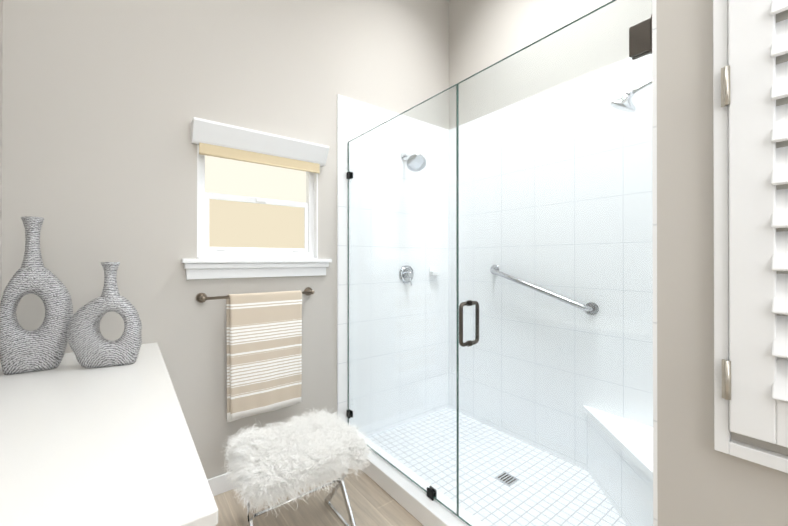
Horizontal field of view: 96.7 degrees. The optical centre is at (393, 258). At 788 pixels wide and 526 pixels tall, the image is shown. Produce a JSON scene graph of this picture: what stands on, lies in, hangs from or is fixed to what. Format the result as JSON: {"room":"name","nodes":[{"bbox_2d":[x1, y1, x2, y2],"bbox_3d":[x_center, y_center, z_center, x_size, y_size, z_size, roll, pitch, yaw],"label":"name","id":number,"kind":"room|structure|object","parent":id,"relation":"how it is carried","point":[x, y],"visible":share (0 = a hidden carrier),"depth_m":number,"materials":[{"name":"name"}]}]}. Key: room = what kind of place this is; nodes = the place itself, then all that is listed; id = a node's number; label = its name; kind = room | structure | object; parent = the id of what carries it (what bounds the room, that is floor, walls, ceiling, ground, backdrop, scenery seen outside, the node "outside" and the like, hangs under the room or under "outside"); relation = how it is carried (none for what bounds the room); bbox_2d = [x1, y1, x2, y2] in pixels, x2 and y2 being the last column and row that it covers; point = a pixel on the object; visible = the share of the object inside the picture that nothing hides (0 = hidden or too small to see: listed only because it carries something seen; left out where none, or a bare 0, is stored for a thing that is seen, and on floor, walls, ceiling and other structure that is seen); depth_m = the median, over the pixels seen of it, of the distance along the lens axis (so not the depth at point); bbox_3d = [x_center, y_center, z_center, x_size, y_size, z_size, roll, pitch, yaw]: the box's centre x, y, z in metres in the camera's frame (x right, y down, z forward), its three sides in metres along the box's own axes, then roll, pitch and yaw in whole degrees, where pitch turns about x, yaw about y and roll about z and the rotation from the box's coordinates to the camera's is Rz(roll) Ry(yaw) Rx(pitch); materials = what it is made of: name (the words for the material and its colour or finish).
{"room":"bathroom","nodes":[
{"label":"bathroom","id":0,"kind":"room"},
{"bbox_2d":[0,0,2,362],"bbox_3d":[-0.249,-0.607,-0.477,0.150,3.800,4.730,0,0,-37],"label":"wall","id":1,"kind":"structure","parent":0,"point":[1,53],"depth_m":1.44,"materials":[{"name":"grey paint"}]},
{"bbox_2d":[2,0,448,478],"bbox_3d":[-0.617,-0.599,2.310,2.940,3.800,0.150,0,0,-37],"label":"wall","id":2,"kind":"structure","parent":0,"point":[105,102],"depth_m":1.83,"materials":[{"name":"grey paint"}]},
{"bbox_2d":[207,472,239,495],"bbox_3d":[-0.786,1.251,2.073,1.010,0.100,0.013,0,0,-37],"label":"baseboard","id":3,"kind":"structure","parent":2,"relation":"attached to","point":[219,484],"depth_m":1.93,"materials":[{"name":"white paint"}]},
{"bbox_2d":[196,287,314,422],"bbox_3d":[-0.769,0.539,2.036,0.664,0.712,0.095,0,0,-37],"label":"towel rail","id":4,"kind":"object","parent":2,"relation":"attached to","point":[264,351],"visible":1,"depth_m":2.00,"materials":[{"name":"beige fabric"}]},
{"bbox_2d":[226,290,301,422],"bbox_3d":[-0.740,0.545,2.030,0.422,0.700,0.049,0,0,-37],"label":"towel","id":5,"kind":"object","parent":4,"relation":"hanging from","point":[264,329],"depth_m":2.00,"materials":[{"name":"beige fabric"}]},
{"bbox_2d":[181,259,331,279],"bbox_3d":[-0.772,0.056,2.082,0.845,0.110,0.102,0,0,-37],"label":"window sill","id":6,"kind":"structure","parent":2,"relation":"attached to","point":[221,268],"depth_m":2.02,"materials":[{"name":"white paint"}]},
{"bbox_2d":[197,144,317,258],"bbox_3d":[-0.819,-0.324,2.146,0.700,0.650,0.134,0,0,-37],"label":"window","id":7,"kind":"structure","parent":2,"relation":"in","point":[247,210],"depth_m":2.13,"materials":[{"name":"white glass"}]},
{"bbox_2d":[191,117,328,173],"bbox_3d":[-0.747,-0.639,2.058,0.763,0.171,0.092,0,0,-37],"label":"window blind","id":8,"kind":"object","parent":2,"relation":"attached to","point":[219,139],"visible":0.98,"depth_m":2.01,"materials":[{"name":"white paint"}]},
{"bbox_2d":[337,94,448,436],"bbox_3d":[0.048,0.092,2.714,1.090,2.420,0.010,0,0,-37],"label":"wall tile","id":9,"kind":"structure","parent":2,"relation":"attached to","point":[355,118],"depth_m":2.65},
{"bbox_2d":[399,265,413,285],"bbox_3d":[0.115,0.130,2.717,0.144,0.158,0.064,0,0,-37],"label":"shower valve","id":10,"kind":"object","parent":9,"relation":"attached to","point":[407,269],"depth_m":2.71,"materials":[{"name":"silver metal"}]},
{"bbox_2d":[401,152,425,171],"bbox_3d":[0.133,-0.741,2.627,0.141,0.175,0.233,0,0,-37],"label":"shower head","id":11,"kind":"object","parent":9,"relation":"attached to","point":[420,166],"depth_m":2.59},
{"bbox_2d":[429,267,441,275],"bbox_3d":[0.341,0.103,2.898,0.100,0.070,0.050,0,0,-37],"label":"soap dish","id":12,"kind":"object","parent":9,"relation":"attached to","point":[432,273],"depth_m":2.88,"materials":[{"name":"white ceramic"}]},
{"bbox_2d":[213,466,422,525],"bbox_3d":[0.861,1.346,0.363,2.940,0.100,5.030,0,0,-37],"label":"floor","id":13,"kind":"structure","parent":0,"point":[372,502],"depth_m":1.81,"materials":[{"name":"brown wood"}]},
{"bbox_2d":[0,342,217,525],"bbox_3d":[-0.953,0.859,1.018,0.539,0.878,1.487,0,0,-37],"label":"countertop","id":14,"kind":"structure","parent":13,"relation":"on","point":[80,445],"depth_m":0.77,"materials":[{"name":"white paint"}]},
{"bbox_2d":[0,216,72,374],"bbox_3d":[-1.348,0.132,1.323,0.203,0.575,0.072,0,0,-34],"label":"vase","id":15,"kind":"object","parent":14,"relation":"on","point":[41,347],"visible":1,"depth_m":1.30,"materials":[{"name":"grey ceramic"}]},
{"bbox_2d":[67,262,141,367],"bbox_3d":[-1.134,0.216,1.379,0.231,0.406,0.072,0,0,-23],"label":"vase","id":16,"kind":"object","parent":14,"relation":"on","point":[91,346],"visible":1,"depth_m":1.36,"materials":[{"name":"grey ceramic"}]},
{"bbox_2d":[221,407,372,525],"bbox_3d":[-0.439,1.074,1.617,0.446,0.450,0.350,0,0,-37],"label":"stool","id":17,"kind":"object","parent":13,"relation":"on","point":[273,465],"visible":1,"depth_m":1.50,"materials":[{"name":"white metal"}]},
{"bbox_2d":[354,430,485,525],"bbox_3d":[0.224,1.250,1.713,0.140,0.100,1.790,0,0,-37],"label":"curb","id":18,"kind":"object","parent":13,"relation":"on","point":[411,498],"visible":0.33,"depth_m":1.83,"materials":[{"name":"white"}]},
{"bbox_2d":[346,0,652,525],"bbox_3d":[0.224,0.194,1.716,0.128,2.010,1.787,0,0,-37],"label":"glass","id":19,"kind":"object","parent":18,"relation":"on","point":[640,39],"visible":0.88,"depth_m":1.44,"materials":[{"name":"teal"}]},
{"bbox_2d":[367,407,626,525],"bbox_3d":[0.649,1.290,2.037,0.930,0.020,1.790,0,0,-37],"label":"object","id":20,"kind":"structure","parent":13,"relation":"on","point":[519,485],"depth_m":2.09,"materials":[{"name":"tile"}]},
{"bbox_2d":[495,471,518,485],"bbox_3d":[0.656,1.279,2.036,0.100,0.004,0.100,0,0,-37],"label":"shower drain","id":21,"kind":"object","parent":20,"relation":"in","point":[507,476],"depth_m":2.03,"materials":[{"name":"silver metal"}]},
{"bbox_2d":[583,405,652,525],"bbox_3d":[1.104,1.087,1.679,0.640,0.385,0.670,0,0,-37],"label":"shower bench","id":22,"kind":"object","parent":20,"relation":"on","point":[610,472],"depth_m":1.76,"materials":[{"name":"tile"}]},
{"bbox_2d":[449,0,651,129],"bbox_3d":[1.087,-0.599,2.375,0.150,3.800,1.810,0,0,-37],"label":"wall","id":23,"kind":"structure","parent":0,"point":[483,34],"depth_m":2.48,"materials":[{"name":"grey paint"}]},
{"bbox_2d":[449,54,652,469],"bbox_3d":[1.023,0.091,2.325,0.010,2.420,1.790,0,0,-37],"label":"wall tile","id":24,"kind":"structure","parent":23,"relation":"attached to","point":[567,226],"depth_m":2.27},
{"bbox_2d":[490,265,598,314],"bbox_3d":[0.949,0.191,2.355,0.070,0.293,0.772,0,0,-37],"label":"grab rail","id":25,"kind":"object","parent":24,"relation":"attached to","point":[592,307],"depth_m":2.23,"materials":[{"name":"silver metal"}]},
{"bbox_2d":[656,0,787,525],"bbox_3d":[2.090,-0.605,0.166,1.230,3.800,2.920,0,0,-37],"label":"wall","id":26,"kind":"structure","parent":0,"point":[701,481],"depth_m":0.90,"materials":[{"name":"grey paint"}]},
{"bbox_2d":[652,0,657,525],"bbox_3d":[1.139,0.088,1.281,1.070,2.420,0.010,0,0,-37],"label":"wall tile","id":27,"kind":"structure","parent":26,"relation":"attached to","point":[654,168],"depth_m":0.96,"materials":[{"name":"white tile"}]},
{"bbox_2d":[610,80,651,111],"bbox_3d":[1.066,-0.704,1.437,0.106,0.145,0.322,0,0,-37],"label":"shower head","id":28,"kind":"object","parent":27,"relation":"attached to","point":[623,103],"depth_m":1.49},
{"bbox_2d":[713,0,787,472],"bbox_3d":[0.987,-0.397,0.558,0.052,1.713,0.720,0,0,-37],"label":"window shutter","id":29,"kind":"object","parent":26,"relation":"attached to","point":[750,97],"depth_m":0.79,"materials":[{"name":"white paint"}]}
]}

